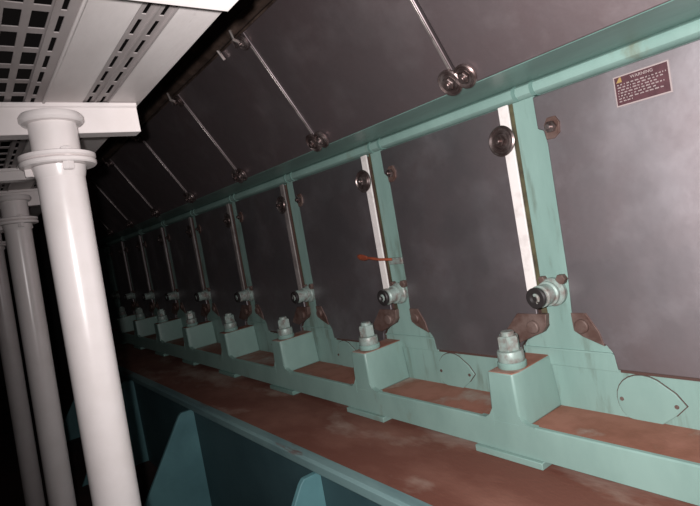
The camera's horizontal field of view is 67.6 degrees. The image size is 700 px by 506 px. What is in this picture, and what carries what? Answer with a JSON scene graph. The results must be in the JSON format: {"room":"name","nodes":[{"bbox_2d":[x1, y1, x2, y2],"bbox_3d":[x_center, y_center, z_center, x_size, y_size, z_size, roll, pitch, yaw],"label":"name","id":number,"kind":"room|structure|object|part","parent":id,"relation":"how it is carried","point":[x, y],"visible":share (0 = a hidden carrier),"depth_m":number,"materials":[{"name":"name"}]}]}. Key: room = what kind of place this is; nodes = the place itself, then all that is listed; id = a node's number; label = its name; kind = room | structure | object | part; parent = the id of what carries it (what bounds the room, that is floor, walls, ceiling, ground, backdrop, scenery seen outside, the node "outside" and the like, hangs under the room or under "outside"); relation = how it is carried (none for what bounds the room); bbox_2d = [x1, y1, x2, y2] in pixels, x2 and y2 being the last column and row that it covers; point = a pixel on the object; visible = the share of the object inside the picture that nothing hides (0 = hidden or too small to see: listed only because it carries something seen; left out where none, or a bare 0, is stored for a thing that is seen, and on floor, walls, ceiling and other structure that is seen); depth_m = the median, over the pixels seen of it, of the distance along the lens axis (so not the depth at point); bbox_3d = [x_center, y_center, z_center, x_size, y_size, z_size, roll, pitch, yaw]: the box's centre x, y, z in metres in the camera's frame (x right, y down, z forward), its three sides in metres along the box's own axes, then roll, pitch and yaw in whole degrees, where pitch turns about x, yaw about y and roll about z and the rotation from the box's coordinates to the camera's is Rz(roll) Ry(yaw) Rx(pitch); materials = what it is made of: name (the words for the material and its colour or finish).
{"room":"factory machine room","nodes":[
{"label":"factory machine room","id":0,"kind":"room"},
{"bbox_2d":[0,137,110,386],"bbox_3d":[-4.858,-0.068,8.938,8.000,4.200,0.100,-12,3,-36],"label":"wall","id":1,"kind":"structure","parent":0,"point":[40,242],"depth_m":8.69,"materials":[{"name":"metal"}]},
{"bbox_2d":[0,369,157,505],"bbox_3d":[-0.623,1.509,3.773,8.000,0.100,13.000,-12,3,-36],"label":"floor","id":2,"kind":"structure","parent":0,"point":[11,490],"depth_m":4.39,"materials":[{"name":"black"}]},
{"bbox_2d":[0,231,45,505],"bbox_3d":[-2.153,0.778,3.324,0.244,1.901,0.219,-10,3,-8],"label":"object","id":3,"kind":"object","parent":2,"relation":"on","point":[10,352],"visible":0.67,"depth_m":3.30,"materials":[{"name":"white paint"}]},
{"bbox_2d":[0,194,76,505],"bbox_3d":[-1.384,0.687,2.354,0.244,1.901,0.219,-10,3,-8],"label":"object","id":4,"kind":"object","parent":2,"relation":"on","point":[16,222],"visible":1,"depth_m":2.32,"materials":[{"name":"white paint"}]},
{"bbox_2d":[17,108,141,505],"bbox_3d":[-0.584,0.598,1.300,0.207,1.890,0.207,-10,2,-37],"label":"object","id":5,"kind":"object","parent":2,"relation":"on","point":[58,164],"visible":1,"depth_m":1.24,"materials":[{"name":"white paint"}]},
{"bbox_2d":[0,0,237,233],"bbox_3d":[-1.258,-0.297,1.774,0.728,0.130,4.500,-12,3,-36],"label":"platform","id":6,"kind":"object","parent":5,"relation":"on","point":[91,33],"visible":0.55,"depth_m":1.12,"materials":[{"name":"white metal"}]},
{"bbox_3d":[-1.766,-0.304,2.982,0.090,0.050,1.960,-12,3,-36],"label":"edge plate","id":7,"kind":"part","parent":6,"relation":"part of","materials":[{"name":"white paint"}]},
{"bbox_3d":[-0.410,-0.458,1.143,0.090,0.050,2.460,-12,3,-36],"label":"edge plate","id":8,"kind":"part","parent":6,"relation":"part of","materials":[{"name":"white paint"}]},
{"bbox_2d":[64,339,697,505],"bbox_3d":[-0.645,1.107,3.808,2.259,0.696,8.027,-12,3,-36],"label":"foundation","id":9,"kind":"object","parent":2,"relation":"on","point":[212,438],"visible":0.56,"depth_m":2.24,"materials":[{"name":"blue paint"}]},
{"bbox_2d":[155,351,167,355],"bbox_3d":[-1.626,0.880,4.654,0.147,0.022,0.254,-12,3,-36],"label":"plate","id":10,"kind":"object","parent":9,"relation":"on","point":[156,352],"visible":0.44,"depth_m":4.58,"materials":[{"name":"green paint"}]},
{"bbox_2d":[182,359,198,364],"bbox_3d":[-1.190,0.831,4.063,0.147,0.022,0.254,-12,3,-36],"label":"plate","id":11,"kind":"object","parent":9,"relation":"on","point":[183,360],"visible":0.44,"depth_m":3.99,"materials":[{"name":"green paint"}]},
{"bbox_2d":[219,370,240,377],"bbox_3d":[-0.754,0.782,3.472,0.147,0.022,0.254,-12,3,-36],"label":"plate","id":12,"kind":"object","parent":9,"relation":"on","point":[223,372],"visible":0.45,"depth_m":3.40,"materials":[{"name":"green paint"}]},
{"bbox_2d":[270,384,300,394],"bbox_3d":[-0.318,0.732,2.880,0.147,0.022,0.254,-12,3,-36],"label":"plate","id":13,"kind":"object","parent":9,"relation":"on","point":[274,387],"visible":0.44,"depth_m":2.81,"materials":[{"name":"green paint"}]},
{"bbox_2d":[347,406,391,422],"bbox_3d":[0.119,0.683,2.289,0.147,0.022,0.254,-12,3,-36],"label":"plate","id":14,"kind":"object","parent":9,"relation":"on","point":[353,410],"visible":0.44,"depth_m":2.23,"materials":[{"name":"green paint"}]},
{"bbox_2d":[86,0,699,505],"bbox_3d":[-0.730,-0.152,3.908,1.654,1.764,8.120,-12,3,-36],"label":"metal frame","id":15,"kind":"object","parent":9,"relation":"on","point":[571,406],"visible":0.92,"depth_m":1.74,"materials":[{"name":"green paint"}]},
{"bbox_2d":[91,210,112,241],"bbox_3d":[-2.645,-0.355,5.263,0.310,0.475,0.756,-12,3,-36],"label":"cover","id":16,"kind":"object","parent":15,"relation":"attached to","point":[101,230],"visible":0.38,"depth_m":5.20,"materials":[{"name":"metal"}]},
{"bbox_2d":[86,178,132,234],"bbox_3d":[-2.208,-0.405,4.671,0.310,0.475,0.756,-12,3,-36],"label":"cover","id":17,"kind":"object","parent":15,"relation":"attached to","point":[101,205],"visible":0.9,"depth_m":4.62,"materials":[{"name":"metal"}]},
{"bbox_2d":[109,241,134,314],"bbox_3d":[-2.662,0.316,6.090,0.083,0.862,0.666,-12,3,-36],"label":"cover","id":18,"kind":"object","parent":15,"relation":"attached to","point":[116,252],"depth_m":6.07,"materials":[{"name":"metal"}]},
{"bbox_3d":[-2.505,0.171,5.848,0.008,0.610,0.038,-12,3,-36],"label":"sealing strip","id":19,"kind":"part","parent":18,"relation":"part of","materials":[{"name":"silver metal"}]},
{"bbox_2d":[118,306,126,317],"bbox_3d":[-2.540,0.653,5.819,0.092,0.116,0.092,-9,3,23],"label":"bolt","id":20,"kind":"object","parent":15,"relation":"on","point":[122,313],"visible":1,"depth_m":5.79,"materials":[{"name":"green paint"}]},
{"bbox_2d":[90,159,157,226],"bbox_3d":[-1.772,-0.454,4.080,0.310,0.475,0.756,-12,3,-36],"label":"cover","id":21,"kind":"object","parent":15,"relation":"attached to","point":[112,182],"visible":0.93,"depth_m":4.05,"materials":[{"name":"metal"}]},
{"bbox_2d":[124,235,153,316],"bbox_3d":[-2.226,0.266,5.498,0.083,0.862,0.666,-12,3,-36],"label":"cover","id":22,"kind":"object","parent":15,"relation":"attached to","point":[132,246],"depth_m":5.47,"materials":[{"name":"metal"}]},
{"bbox_3d":[-2.069,0.122,5.256,0.008,0.610,0.038,-12,3,-36],"label":"sealing strip","id":23,"kind":"part","parent":22,"relation":"part of","materials":[{"name":"silver metal"}]},
{"bbox_2d":[135,307,145,319],"bbox_3d":[-2.104,0.604,5.227,0.092,0.116,0.092,-8,3,40],"label":"bolt","id":24,"kind":"object","parent":15,"relation":"on","point":[139,315],"visible":1,"depth_m":5.20,"materials":[{"name":"green paint"}]},
{"bbox_2d":[110,134,192,215],"bbox_3d":[-1.336,-0.503,3.489,0.310,0.475,0.756,-12,3,-36],"label":"cover","id":25,"kind":"object","parent":15,"relation":"attached to","point":[136,160],"visible":0.89,"depth_m":3.45,"materials":[{"name":"metal"}]},
{"bbox_2d":[142,227,177,319],"bbox_3d":[-1.790,0.217,4.907,0.083,0.862,0.666,-12,3,-36],"label":"cover","id":26,"kind":"object","parent":15,"relation":"attached to","point":[153,240],"depth_m":4.88,"materials":[{"name":"metal"}]},
{"bbox_3d":[-1.633,0.072,4.665,0.008,0.610,0.038,-12,3,-36],"label":"sealing strip","id":27,"kind":"part","parent":26,"relation":"part of","materials":[{"name":"silver metal"}]},
{"bbox_2d":[157,309,168,322],"bbox_3d":[-1.668,0.554,4.636,0.092,0.116,0.092,-12,3,-32],"label":"bolt","id":28,"kind":"object","parent":15,"relation":"on","point":[162,317],"visible":1,"depth_m":4.61,"materials":[{"name":"green paint"}]},
{"bbox_2d":[86,0,271,182],"bbox_3d":[-1.289,-0.715,3.111,0.054,0.084,7.427,-12,3,-36],"label":"rail","id":29,"kind":"object","parent":15,"relation":"attached to","point":[254,7],"visible":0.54,"depth_m":2.20,"materials":[{"name":"metal"}]},
{"bbox_3d":[-0.624,-0.739,3.603,1.654,0.618,7.427,-12,3,-36],"label":"casing","id":30,"kind":"part","parent":15,"relation":"part of","materials":[{"name":"grey metal"}]},
{"bbox_2d":[165,217,208,322],"bbox_3d":[-1.353,0.167,4.316,0.083,0.862,0.666,-12,3,-36],"label":"cover","id":31,"kind":"object","parent":15,"relation":"attached to","point":[179,234],"depth_m":4.29,"materials":[{"name":"metal"}]},
{"bbox_3d":[-1.196,0.023,4.074,0.008,0.610,0.038,-12,3,-36],"label":"sealing strip","id":32,"kind":"part","parent":31,"relation":"part of","materials":[{"name":"silver metal"}]},
{"bbox_2d":[139,94,242,201],"bbox_3d":[-0.900,-0.553,2.897,0.310,0.475,0.756,-12,3,-36],"label":"cover","id":33,"kind":"object","parent":15,"relation":"attached to","point":[174,134],"visible":0.9,"depth_m":2.85,"materials":[{"name":"metal"}]},
{"bbox_2d":[185,310,197,326],"bbox_3d":[-1.232,0.505,4.045,0.092,0.116,0.092,-11,3,-15],"label":"bolt","id":34,"kind":"object","parent":15,"relation":"on","point":[191,320],"visible":1,"depth_m":4.01,"materials":[{"name":"green paint"}]},
{"bbox_2d":[186,322,197,326],"bbox_3d":[-1.223,0.552,4.047,0.092,0.020,0.092,-11,3,-15],"label":"washer","id":35,"kind":"object","parent":34,"relation":"in","point":[188,324],"depth_m":4.01,"materials":[{"name":"green paint"}]},
{"bbox_2d":[195,203,249,326],"bbox_3d":[-0.917,0.118,3.724,0.083,0.862,0.666,-12,3,-36],"label":"cover","id":36,"kind":"object","parent":15,"relation":"attached to","point":[213,226],"depth_m":3.70,"materials":[{"name":"metal"}]},
{"bbox_2d":[195,225,200,232],"bbox_3d":[-1.145,-0.178,3.932,0.034,0.066,0.052,-12,3,-36],"label":"washer","id":37,"kind":"object","parent":36,"relation":"in","point":[198,228],"depth_m":3.92,"materials":[{"name":"metal"}]},
{"bbox_3d":[-0.760,-0.027,3.482,0.008,0.610,0.038,-12,3,-36],"label":"sealing strip","id":38,"kind":"part","parent":36,"relation":"part of","materials":[{"name":"silver metal"}]},
{"bbox_2d":[223,313,237,331],"bbox_3d":[-0.795,0.456,3.453,0.092,0.116,0.092,-10,3,2],"label":"bolt","id":39,"kind":"object","parent":15,"relation":"on","point":[230,324],"visible":1,"depth_m":3.42,"materials":[{"name":"green paint"}]},
{"bbox_2d":[224,326,237,331],"bbox_3d":[-0.787,0.503,3.455,0.092,0.020,0.092,-10,3,2],"label":"washer","id":40,"kind":"object","parent":39,"relation":"in","point":[226,328],"depth_m":3.42,"materials":[{"name":"green paint"}]},
{"bbox_2d":[179,31,321,180],"bbox_3d":[-0.464,-0.602,2.306,0.310,0.475,0.756,-12,3,-36],"label":"cover","id":41,"kind":"object","parent":15,"relation":"attached to","point":[238,99],"visible":0.93,"depth_m":2.25,"materials":[{"name":"metal"}]},
{"bbox_2d":[235,184,307,332],"bbox_3d":[-0.481,0.069,3.133,0.083,0.862,0.666,-12,3,-36],"label":"cover","id":42,"kind":"object","parent":15,"relation":"attached to","point":[261,216],"depth_m":3.11,"materials":[{"name":"metal"}]},
{"bbox_2d":[236,212,242,221],"bbox_3d":[-0.709,-0.227,3.340,0.034,0.066,0.052,-12,3,-36],"label":"washer","id":43,"kind":"object","parent":42,"relation":"in","point":[239,214],"depth_m":3.33,"materials":[{"name":"metal"}]},
{"bbox_3d":[-0.324,-0.076,2.891,0.008,0.610,0.038,-12,3,-36],"label":"sealing strip","id":44,"kind":"part","parent":42,"relation":"part of","materials":[{"name":"silver metal"}]},
{"bbox_3d":[-0.448,0.568,3.272,0.007,0.136,0.188,-12,3,-36],"label":"inspection plate","id":45,"kind":"part","parent":15,"relation":"part of","materials":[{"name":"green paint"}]},
{"bbox_2d":[277,316,293,339],"bbox_3d":[-0.359,0.406,2.862,0.092,0.116,0.092,-9,3,19],"label":"bolt","id":46,"kind":"object","parent":15,"relation":"on","point":[285,331],"visible":1,"depth_m":2.83,"materials":[{"name":"green paint"}]},
{"bbox_2d":[278,332,293,339],"bbox_3d":[-0.351,0.453,2.864,0.092,0.020,0.092,-9,3,19],"label":"washer","id":47,"kind":"object","parent":46,"relation":"in","point":[281,335],"depth_m":2.83,"materials":[{"name":"green paint"}]},
{"bbox_2d":[292,155,394,341],"bbox_3d":[-0.045,0.019,2.541,0.083,0.862,0.666,-12,3,-36],"label":"cover","id":48,"kind":"object","parent":15,"relation":"attached to","point":[333,204],"depth_m":2.52,"materials":[{"name":"metal"}]},
{"bbox_2d":[295,194,302,206],"bbox_3d":[-0.273,-0.277,2.749,0.034,0.066,0.052,-12,3,-36],"label":"washer","id":49,"kind":"object","parent":48,"relation":"in","point":[299,197],"depth_m":2.74,"materials":[{"name":"metal"}]},
{"bbox_3d":[0.112,-0.126,2.299,0.008,0.610,0.038,-12,3,-36],"label":"sealing strip","id":50,"kind":"part","parent":48,"relation":"part of","materials":[{"name":"silver metal"}]},
{"bbox_3d":[-0.011,0.518,2.681,0.007,0.136,0.188,-12,3,-36],"label":"inspection plate","id":51,"kind":"part","parent":15,"relation":"part of","materials":[{"name":"green paint"}]},
{"bbox_2d":[245,0,461,147],"bbox_3d":[-0.028,-0.652,1.714,0.310,0.475,0.756,-12,3,-36],"label":"cover","id":52,"kind":"object","parent":15,"relation":"attached to","point":[349,67],"visible":0.95,"depth_m":1.70,"materials":[{"name":"metal"}]},
{"bbox_2d":[358,321,379,350],"bbox_3d":[0.077,0.357,2.270,0.092,0.116,0.092,-8,3,36],"label":"bolt","id":53,"kind":"object","parent":15,"relation":"on","point":[368,340],"visible":1,"depth_m":2.24,"materials":[{"name":"green paint"}]},
{"bbox_2d":[359,342,379,350],"bbox_3d":[0.085,0.404,2.273,0.092,0.020,0.092,-8,3,36],"label":"washer","id":54,"kind":"object","parent":15,"relation":"on","point":[364,346],"depth_m":2.23,"materials":[{"name":"green paint"}]},
{"bbox_2d":[357,254,391,260],"bbox_3d":[0.104,0.021,2.304,0.188,0.046,0.027,-8,3,40],"label":"lever","id":55,"kind":"object","parent":15,"relation":"attached to","point":[360,256],"visible":1,"depth_m":2.30,"materials":[{"name":"metal"}]},
{"bbox_3d":[0.122,0.025,2.286,0.139,0.034,0.024,-8,3,36],"label":"stem","id":56,"kind":"part","parent":55,"relation":"part of","materials":[{"name":"red metal"}]},
{"bbox_3d":[-0.787,-0.358,3.451,0.038,0.048,7.427,-12,3,-36],"label":"edge rail","id":57,"kind":"part","parent":15,"relation":"part of","materials":[{"name":"green metal"}]},
{"bbox_2d":[112,328,699,462],"bbox_3d":[-0.657,0.709,3.458,0.280,0.087,7.427,-12,3,-36],"label":"tray","id":58,"kind":"object","parent":15,"relation":"on","point":[565,432],"depth_m":1.83,"materials":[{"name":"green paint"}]},
{"bbox_3d":[-0.247,0.089,3.812,1.088,1.130,7.427,-12,3,-36],"label":"casing","id":59,"kind":"part","parent":15,"relation":"part of","materials":[{"name":"green paint"}]},
{"bbox_3d":[0.425,0.469,2.089,0.007,0.136,0.188,-12,3,-36],"label":"inspection plate","id":60,"kind":"part","parent":15,"relation":"part of","materials":[{"name":"green paint"}]},
{"bbox_2d":[380,105,541,357],"bbox_3d":[0.391,-0.030,1.950,0.083,0.862,0.666,-12,3,-36],"label":"cover","id":61,"kind":"object","parent":15,"relation":"attached to","point":[451,191],"depth_m":1.92,"materials":[{"name":"metal"}]},
{"bbox_2d":[385,165,396,181],"bbox_3d":[0.164,-0.326,2.157,0.034,0.066,0.052,-12,3,-36],"label":"washer","id":62,"kind":"object","parent":61,"relation":"in","point":[390,170],"depth_m":2.15,"materials":[{"name":"metal"}]},
{"bbox_3d":[0.548,-0.175,1.708,0.008,0.610,0.038,-12,3,-36],"label":"sealing strip","id":63,"kind":"part","parent":61,"relation":"part of","materials":[{"name":"silver metal"}]},
{"bbox_2d":[497,329,526,370],"bbox_3d":[0.513,0.307,1.679,0.092,0.116,0.092,-12,3,-36],"label":"bolt","id":64,"kind":"object","parent":15,"relation":"on","point":[510,355],"visible":1,"depth_m":1.65,"materials":[{"name":"green paint"}]},
{"bbox_2d":[497,358,526,370],"bbox_3d":[0.521,0.354,1.681,0.092,0.020,0.092,-12,3,-36],"label":"washer","id":65,"kind":"object","parent":15,"relation":"on","point":[516,363],"depth_m":1.64,"materials":[{"name":"green paint"}]},
{"bbox_2d":[418,0,670,88],"bbox_3d":[0.408,-0.701,1.123,0.310,0.475,0.756,-12,3,-36],"label":"cover","id":66,"kind":"object","parent":15,"relation":"attached to","point":[482,39],"visible":1,"depth_m":1.31,"materials":[{"name":"grey metal"}]},
{"bbox_2d":[533,39,699,381],"bbox_3d":[0.828,-0.078,1.359,0.083,0.859,0.666,-12,3,-36],"label":"cover","id":67,"kind":"object","parent":15,"relation":"attached to","point":[626,178],"visible":0.95,"depth_m":1.44,"materials":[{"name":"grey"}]},
{"bbox_2d":[544,116,560,139],"bbox_3d":[0.600,-0.376,1.566,0.034,0.066,0.052,-12,3,-36],"label":"washer","id":68,"kind":"object","parent":67,"relation":"in","point":[552,124],"depth_m":1.56,"materials":[{"name":"metal"}]},
{"bbox_2d":[613,60,672,107],"bbox_3d":[0.759,-0.438,1.359,0.003,0.081,0.139,-12,3,-36],"label":"plate","id":69,"kind":"object","parent":67,"relation":"attached to","point":[654,80],"visible":1,"depth_m":1.35,"materials":[{"name":"red metal"}]},
{"bbox_3d":[0.861,0.419,1.498,0.007,0.136,0.188,-12,3,-36],"label":"inspection plate","id":70,"kind":"part","parent":15,"relation":"part of","materials":[{"name":"green paint"}]},
{"bbox_2d":[475,443,551,469],"bbox_3d":[0.555,0.633,1.698,0.147,0.022,0.254,-12,3,-36],"label":"plate","id":71,"kind":"object","parent":9,"relation":"on","point":[510,456],"visible":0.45,"depth_m":1.64,"materials":[{"name":"green paint"}]}
]}

